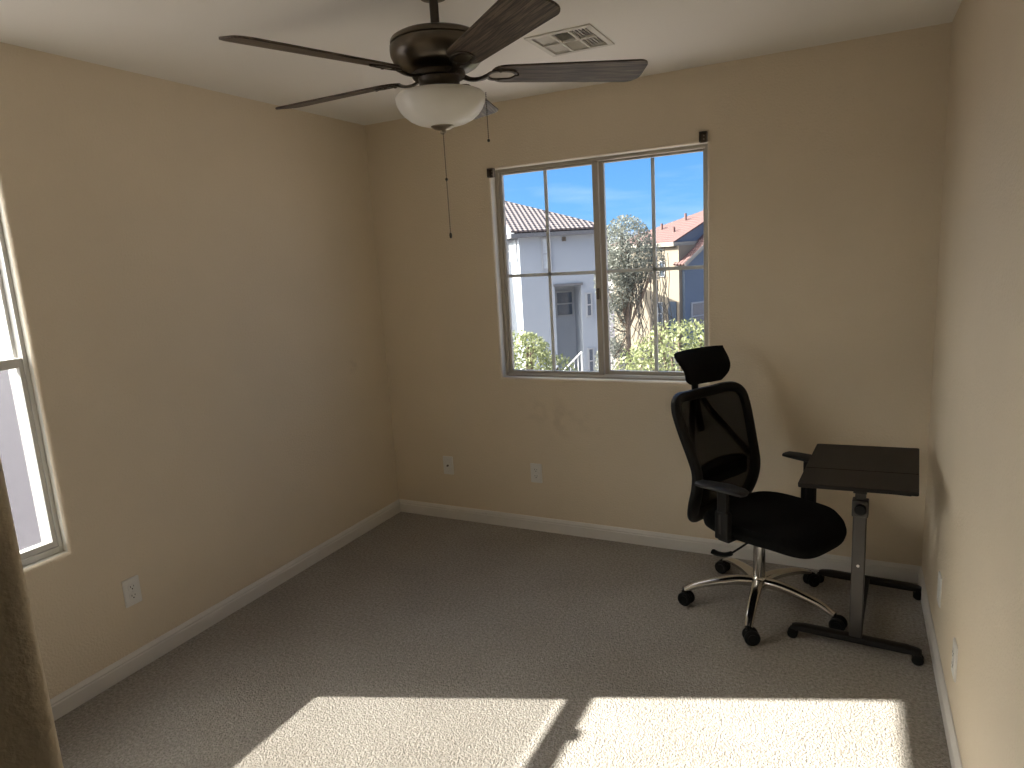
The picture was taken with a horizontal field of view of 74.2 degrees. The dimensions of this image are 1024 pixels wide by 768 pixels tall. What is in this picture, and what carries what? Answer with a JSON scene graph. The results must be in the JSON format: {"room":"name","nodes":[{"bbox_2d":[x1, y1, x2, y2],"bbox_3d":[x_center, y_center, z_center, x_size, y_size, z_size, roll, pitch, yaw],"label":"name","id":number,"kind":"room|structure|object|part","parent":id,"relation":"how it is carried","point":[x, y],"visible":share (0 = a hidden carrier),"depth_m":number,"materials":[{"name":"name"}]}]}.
{"room":"home office","nodes":[
{"label":"home office","id":0,"kind":"room"},
{"bbox_2d":[0,458,63,767],"bbox_3d":[-1.321,0.295,0.960,2.095,2.440,0.120,2,12,26],"label":"wall","id":1,"kind":"structure","parent":0,"point":[28,734],"depth_m":0.52,"materials":[{"name":"beige paint"}]},
{"bbox_2d":[0,42,398,698],"bbox_3d":[-1.599,-0.053,2.920,0.170,2.440,3.200,2,12,26],"label":"wall","id":2,"kind":"structure","parent":0,"point":[194,270],"depth_m":2.99,"materials":[{"name":"beige paint"}]},
{"bbox_2d":[0,221,62,565],"bbox_3d":[-2.035,-0.035,2.084,0.115,1.560,0.942,2,12,26],"label":"window","id":3,"kind":"structure","parent":2,"relation":"in","point":[16,363],"depth_m":2.51,"materials":[{"name":"white plastic"}]},
{"bbox_3d":[-2.045,-0.377,2.019,0.025,0.816,0.906,2,12,26],"label":"sash","id":4,"kind":"part","parent":3,"relation":"part of","materials":[{"name":"white plastic"}]},
{"bbox_3d":[-1.976,0.349,2.141,0.023,0.731,0.906,2,12,26],"label":"sash","id":5,"kind":"part","parent":3,"relation":"part of","materials":[{"name":"white plastic"}]},
{"bbox_2d":[121,575,141,607],"bbox_3d":[-1.580,0.863,2.818,0.008,0.117,0.072,2,12,26],"label":"power outlet","id":6,"kind":"object","parent":2,"relation":"attached to","point":[131,588],"visible":1,"depth_m":2.81,"materials":[{"name":"white plastic"}]},
{"bbox_2d":[128,583,135,591],"bbox_3d":[-1.579,0.844,2.814,0.003,0.029,0.034,2,12,26],"label":"receptacle","id":7,"kind":"object","parent":6,"relation":"attached to","point":[131,586],"depth_m":2.81,"materials":[{"name":"white plastic"}]},
{"bbox_2d":[129,591,137,599],"bbox_3d":[-1.577,0.883,2.821,0.003,0.029,0.034,2,12,26],"label":"receptacle","id":8,"kind":"object","parent":6,"relation":"attached to","point":[133,595],"depth_m":2.82,"materials":[{"name":"white plastic"}]},
{"bbox_2d":[50,499,400,720],"bbox_3d":[-1.448,1.106,3.094,0.013,0.083,3.200,2,12,26],"label":"baseboard","id":9,"kind":"structure","parent":2,"relation":"attached to","point":[80,693],"depth_m":3.12,"materials":[{"name":"white paint"}]},
{"bbox_2d":[0,0,961,124],"bbox_3d":[-0.709,-1.073,1.108,3.256,0.120,5.480,2,12,26],"label":"ceiling","id":10,"kind":"structure","parent":0,"point":[178,41],"depth_m":2.54,"materials":[{"name":"paint"}]},
{"bbox_2d":[219,0,647,237],"bbox_3d":[-0.254,-0.840,2.115,1.211,0.757,1.258,2,12,26],"label":"ceiling fan","id":11,"kind":"object","parent":10,"relation":"hanging from","point":[437,55],"visible":1,"depth_m":1.97,"materials":[{"name":"brown wood"}]},
{"bbox_3d":[-0.513,-0.876,1.795,0.490,0.006,0.138,-13,26,-43],"label":"blade","id":12,"kind":"part","parent":11,"relation":"part of","materials":[{"name":"brown wood"}]},
{"bbox_3d":[-0.582,-0.958,2.259,0.490,0.006,0.138,2,24,28],"label":"blade","id":13,"kind":"part","parent":11,"relation":"part of","materials":[{"name":"brown wood"}]},
{"bbox_3d":[-0.217,-0.843,2.090,0.275,0.094,0.275,2,12,26],"label":"lamp shade","id":14,"kind":"part","parent":11,"relation":"part of","materials":[{"name":"white glass"}]},
{"bbox_3d":[-0.204,-0.625,2.123,0.003,0.312,0.003,2,12,26],"label":"pull chain","id":15,"kind":"part","parent":11,"relation":"part of","materials":[{"name":"brown metal"}]},
{"bbox_3d":[-0.138,-0.914,1.900,0.042,0.002,0.081,5,6,-27],"label":"slot plate","id":16,"kind":"part","parent":11,"relation":"part of","materials":[{"name":"brown metal"}]},
{"bbox_3d":[-0.156,-1.021,2.462,0.138,0.006,0.490,-14,8,12],"label":"blade","id":17,"kind":"part","parent":11,"relation":"part of","materials":[{"name":"wood"}]},
{"bbox_3d":[-0.077,-0.828,2.097,0.003,0.144,0.003,2,12,26],"label":"pull chain","id":18,"kind":"part","parent":11,"relation":"part of","materials":[{"name":"brown metal"}]},
{"bbox_3d":[-0.032,-0.957,2.096,0.081,0.002,0.042,-5,-1,-8],"label":"slot plate","id":19,"kind":"part","parent":11,"relation":"part of","materials":[{"name":"white metal"}]},
{"bbox_3d":[-0.044,-0.888,1.712,0.138,0.006,0.490,5,6,-27],"label":"blade","id":20,"kind":"part","parent":11,"relation":"part of","materials":[{"name":"brown wood"}]},
{"bbox_3d":[0.176,-0.978,2.124,0.490,0.006,0.138,-5,-1,-8],"label":"blade","id":21,"kind":"part","parent":11,"relation":"part of","materials":[{"name":"brown wood"}]},
{"bbox_2d":[524,24,614,56],"bbox_3d":[0.228,-1.406,2.674,0.271,0.106,0.294,2,12,26],"label":"ceiling vent","id":22,"kind":"object","parent":10,"relation":"in","point":[576,43],"visible":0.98,"depth_m":2.69,"materials":[{"name":"metal"}]},
{"bbox_2d":[54,512,950,767],"bbox_3d":[-0.558,1.479,1.583,3.256,0.200,5.480,2,12,26],"label":"floor","id":23,"kind":"structure","parent":0,"point":[420,641],"depth_m":2.66,"materials":[{"name":"beige carpet"}]},
{"bbox_2d":[671,345,847,645],"bbox_3d":[1.068,0.442,2.962,0.713,1.144,0.695,0,11,17],"label":"office chair","id":24,"kind":"object","parent":23,"relation":"on","point":[715,424],"visible":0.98,"depth_m":3.02,"materials":[{"name":"fabric"}]},
{"bbox_3d":[0.928,0.317,3.121,0.519,0.606,0.192,-11,13,-34],"label":"backrest frame","id":25,"kind":"part","parent":24,"relation":"part of","materials":[{"name":"black plastic"}]},
{"bbox_3d":[0.930,0.311,3.116,0.470,0.530,0.160,-11,13,-34],"label":"backrest","id":26,"kind":"part","parent":24,"relation":"part of","materials":[{"name":"black fabric"}]},
{"bbox_3d":[0.940,0.909,3.078,0.311,0.083,0.056,-2,11,9],"label":"leg","id":27,"kind":"part","parent":24,"relation":"part of","materials":[{"name":"metal"}]},
{"bbox_3d":[0.919,0.530,2.801,0.175,0.222,0.064,-11,13,-34],"label":"armrest post","id":28,"kind":"part","parent":24,"relation":"part of","materials":[{"name":"black plastic"}]},
{"bbox_3d":[1.085,0.874,3.220,0.056,0.083,0.311,-5,11,-8],"label":"leg","id":29,"kind":"part","parent":24,"relation":"part of","materials":[{"name":"metal"}]},
{"bbox_3d":[0.997,0.683,2.868,0.152,0.064,0.023,-6,11,-13],"label":"tilt lever","id":30,"kind":"part","parent":24,"relation":"part of","materials":[{"name":"black plastic"}]},
{"bbox_3d":[1.034,0.937,2.897,0.056,0.083,0.311,2,12,27],"label":"leg","id":31,"kind":"part","parent":24,"relation":"part of","materials":[{"name":"metal"}]},
{"bbox_3d":[1.127,0.598,2.910,0.508,0.100,0.504,-11,13,-34],"label":"seat","id":32,"kind":"part","parent":24,"relation":"part of","materials":[{"name":"black fabric"}]},
{"bbox_3d":[1.268,0.880,3.126,0.311,0.083,0.056,-9,12,-26],"label":"leg","id":33,"kind":"part","parent":24,"relation":"part of","materials":[{"name":"metal"}]},
{"bbox_3d":[1.236,0.919,2.927,0.311,0.083,0.056,7,15,44],"label":"leg","id":34,"kind":"part","parent":24,"relation":"part of","materials":[{"name":"metal"}]},
{"bbox_3d":[1.288,0.465,3.032,0.175,0.222,0.064,-11,13,-34],"label":"armrest post","id":35,"kind":"part","parent":24,"relation":"part of","materials":[{"name":"black plastic"}]},
{"bbox_2d":[787,444,923,665],"bbox_3d":[1.440,0.658,2.804,0.485,0.733,0.715,3,12,31],"label":"table","id":36,"kind":"object","parent":23,"relation":"on","point":[862,470],"visible":0.93,"depth_m":2.63,"materials":[{"name":"brown wood"}]},
{"bbox_3d":[1.355,1.006,2.683,0.460,0.030,0.044,3,12,31],"label":"rail","id":37,"kind":"part","parent":36,"relation":"part of","materials":[{"name":"black metal"}]},
{"bbox_3d":[1.342,0.719,2.627,0.047,0.570,0.032,3,12,31],"label":"post","id":38,"kind":"part","parent":36,"relation":"part of","materials":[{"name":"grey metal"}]},
{"bbox_3d":[1.325,0.424,2.572,0.037,0.090,0.024,3,12,31],"label":"post","id":39,"kind":"part","parent":36,"relation":"part of","materials":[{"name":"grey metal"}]},
{"bbox_3d":[1.313,0.474,2.553,0.042,0.042,0.021,3,12,31],"label":"knob","id":40,"kind":"part","parent":36,"relation":"part of","materials":[{"name":"black plastic"}]},
{"bbox_3d":[1.494,0.954,2.903,0.040,0.026,0.530,3,12,31],"label":"cross rail","id":41,"kind":"part","parent":36,"relation":"part of","materials":[{"name":"black metal"}]},
{"bbox_3d":[1.649,0.905,3.131,0.420,0.030,0.044,3,12,31],"label":"rail","id":42,"kind":"part","parent":36,"relation":"part of","materials":[{"name":"black metal"}]},
{"bbox_2d":[364,22,951,565],"bbox_3d":[0.548,-0.322,3.682,2.976,2.440,0.140,2,12,26],"label":"wall","id":43,"kind":"structure","parent":0,"point":[826,162],"depth_m":3.30,"materials":[{"name":"beige paint"}]},
{"bbox_2d":[443,456,453,474],"bbox_3d":[-0.403,0.512,4.253,0.072,0.117,0.017,2,12,26],"label":"cable wall plate","id":44,"kind":"object","parent":43,"relation":"attached to","point":[447,460],"visible":1,"depth_m":4.25,"materials":[{"name":"white plastic"}]},
{"bbox_2d":[487,168,494,177],"bbox_3d":[-0.116,-1.165,3.739,0.036,0.048,0.030,2,12,26],"label":"bracket","id":45,"kind":"object","parent":43,"relation":"attached to","point":[490,171],"visible":1,"depth_m":3.74,"materials":[{"name":"brown metal"}]},
{"bbox_2d":[530,463,542,482],"bbox_3d":[0.142,0.525,3.985,0.072,0.117,0.008,2,12,26],"label":"power outlet","id":46,"kind":"object","parent":43,"relation":"attached to","point":[536,469],"visible":1,"depth_m":3.98,"materials":[{"name":"white plastic"}]},
{"bbox_2d":[495,144,708,380],"bbox_3d":[0.474,-0.614,3.676,1.182,1.173,0.085,2,12,26],"label":"window","id":47,"kind":"structure","parent":43,"relation":"in","point":[601,271],"depth_m":3.68,"materials":[{"name":"beige plastic"}]},
{"bbox_3d":[0.224,-0.621,3.796,0.584,1.141,0.025,2,12,26],"label":"sliding sash","id":48,"kind":"part","parent":47,"relation":"part of","materials":[{"name":"clear glass"}]},
{"bbox_3d":[0.741,-0.610,3.571,0.566,1.141,0.025,2,12,26],"label":"fixed sash","id":49,"kind":"part","parent":47,"relation":"part of","materials":[{"name":"clear glass"}]},
{"bbox_2d":[399,499,921,582],"bbox_3d":[0.583,0.849,3.830,2.976,0.083,0.013,2,12,26],"label":"baseboard","id":50,"kind":"structure","parent":43,"relation":"attached to","point":[882,569],"depth_m":3.74,"materials":[{"name":"white paint"}]},
{"bbox_2d":[699,131,707,142],"bbox_3d":[0.909,-1.174,3.218,0.036,0.048,0.030,2,12,26],"label":"bracket","id":51,"kind":"object","parent":43,"relation":"attached to","point":[703,135],"visible":1,"depth_m":3.23,"materials":[{"name":"brown metal"}]},
{"bbox_2d":[922,0,1023,767],"bbox_3d":[0.759,0.230,0.648,0.140,2.440,5.200,2,12,26],"label":"wall","id":52,"kind":"structure","parent":0,"point":[973,534],"depth_m":1.87,"materials":[{"name":"beige paint"}]},
{"bbox_2d":[937,571,941,607],"bbox_3d":[1.601,0.769,2.538,0.007,0.117,0.072,2,12,26],"label":"wall plate","id":53,"kind":"object","parent":52,"relation":"attached to","point":[939,585],"visible":1,"depth_m":2.52,"materials":[{"name":"white plastic"}]},
{"bbox_2d":[918,567,962,767],"bbox_3d":[0.760,1.385,0.897,0.013,0.083,5.200,2,12,26],"label":"baseboard","id":54,"kind":"structure","parent":52,"relation":"attached to","point":[951,738],"depth_m":2.38,"materials":[{"name":"white paint"}]},
{"bbox_2d":[951,638,957,681],"bbox_3d":[1.404,0.875,2.150,0.008,0.117,0.072,2,12,26],"label":"power outlet","id":55,"kind":"object","parent":52,"relation":"attached to","point":[955,647],"visible":1,"depth_m":2.13,"materials":[{"name":"white plastic"}]},
{"label":"outside","id":56,"kind":"structure","parent":0,"visible":0},
{"bbox_2d":[608,274,615,369],"bbox_3d":[21.741,-2.930,49.383,600.000,0.001,700.000,2,12,26],"label":"ground","id":57,"kind":"structure","parent":56,"point":[609,274],"depth_m":129.92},
{"bbox_2d":[512,329,577,370],"bbox_3d":[0.328,1.623,15.767,2.599,5.838,2.072,2,12,26],"label":"bushy tree","id":58,"kind":"object","parent":57,"relation":"on","point":[530,356],"visible":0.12,"depth_m":15.13,"materials":[{"name":"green plant"}]},
{"bbox_2d":[505,201,608,370],"bbox_3d":[-1.547,-4.062,34.015,10.380,10.543,9.830,-5,11,-10],"label":"house","id":59,"kind":"structure","parent":57,"relation":"on","point":[572,248],"depth_m":30.13,"materials":[{"name":"white paint"}]},
{"bbox_3d":[0.026,-6.076,30.903,0.015,0.770,1.970,-5,11,-10],"label":"pane","id":60,"kind":"part","parent":59,"relation":"part of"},
{"bbox_3d":[1.510,-5.703,29.660,0.314,1.274,0.015,-5,11,-10],"label":"pane","id":61,"kind":"part","parent":59,"relation":"part of","materials":[{"name":"grey glass"}]},
{"bbox_3d":[2.436,-3.731,31.418,0.734,1.054,0.015,-5,11,-10],"label":"pane","id":62,"kind":"part","parent":59,"relation":"part of","materials":[{"name":"grey glass"}]},
{"bbox_3d":[3.462,-3.562,30.402,0.174,0.974,0.015,-5,11,-10],"label":"pane","id":63,"kind":"part","parent":59,"relation":"part of","materials":[{"name":"grey glass"}]},
{"bbox_3d":[3.610,-1.060,30.868,0.174,1.074,0.015,-5,11,-10],"label":"pane","id":64,"kind":"part","parent":59,"relation":"part of","materials":[{"name":"grey glass"}]},
{"bbox_2d":[542,352,582,370],"bbox_3d":[1.552,0.337,29.561,3.607,3.176,0.554,-8,11,-22],"label":"stair railing","id":65,"kind":"object","parent":57,"relation":"on","point":[581,353],"visible":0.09,"depth_m":29.97,"materials":[{"name":"white metal"}]},
{"bbox_2d":[593,214,672,370],"bbox_3d":[4.504,-1.958,25.659,3.050,8.769,2.059,2,12,26],"label":"weeping tree","id":66,"kind":"object","parent":57,"relation":"on","point":[627,281],"visible":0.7,"depth_m":25.17,"materials":[{"name":"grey plant"}]},
{"bbox_2d":[611,211,703,369],"bbox_3d":[11.061,-5.627,41.085,8.658,9.566,6.390,-10,12,-32],"label":"house","id":67,"kind":"structure","parent":57,"relation":"on","point":[682,239],"depth_m":37.28,"materials":[{"name":"beige paint"}]},
{"bbox_3d":[8.361,-3.963,38.114,0.015,1.210,0.310,-10,12,-32],"label":"pane","id":68,"kind":"part","parent":67,"relation":"part of","materials":[{"name":"grey glass"}]},
{"bbox_3d":[8.879,-3.486,37.440,0.030,2.150,0.600,-10,12,-32],"label":"door","id":69,"kind":"part","parent":67,"relation":"part of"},
{"bbox_3d":[10.462,-3.818,37.626,1.338,1.388,0.015,-10,12,-32],"label":"pane","id":70,"kind":"part","parent":67,"relation":"part of","materials":[{"name":"grey glass"}]},
{"bbox_2d":[612,317,703,370],"bbox_3d":[4.050,1.427,15.163,3.987,6.011,2.660,4,13,36],"label":"bushy tree","id":71,"kind":"object","parent":57,"relation":"on","point":[663,353],"visible":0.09,"depth_m":14.73,"materials":[{"name":"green plant"}]},
{"bbox_2d":[620,343,702,370],"bbox_3d":[8.431,-0.208,29.914,7.200,3.317,0.200,-1,11,12],"label":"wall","id":72,"kind":"structure","parent":57,"relation":"on","point":[643,351],"depth_m":30.05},
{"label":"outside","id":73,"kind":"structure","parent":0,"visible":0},
{"bbox_2d":[609,231,645,257],"bbox_3d":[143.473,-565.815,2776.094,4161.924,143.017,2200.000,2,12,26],"label":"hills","id":74,"kind":"structure","parent":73,"point":[620,231],"depth_m":3112.09,"materials":[{"name":"white"}]},
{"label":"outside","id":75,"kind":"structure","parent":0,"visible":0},
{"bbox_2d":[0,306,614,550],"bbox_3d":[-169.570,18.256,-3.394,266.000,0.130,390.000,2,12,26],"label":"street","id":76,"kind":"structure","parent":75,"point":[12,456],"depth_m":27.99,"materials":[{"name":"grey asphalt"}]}
]}

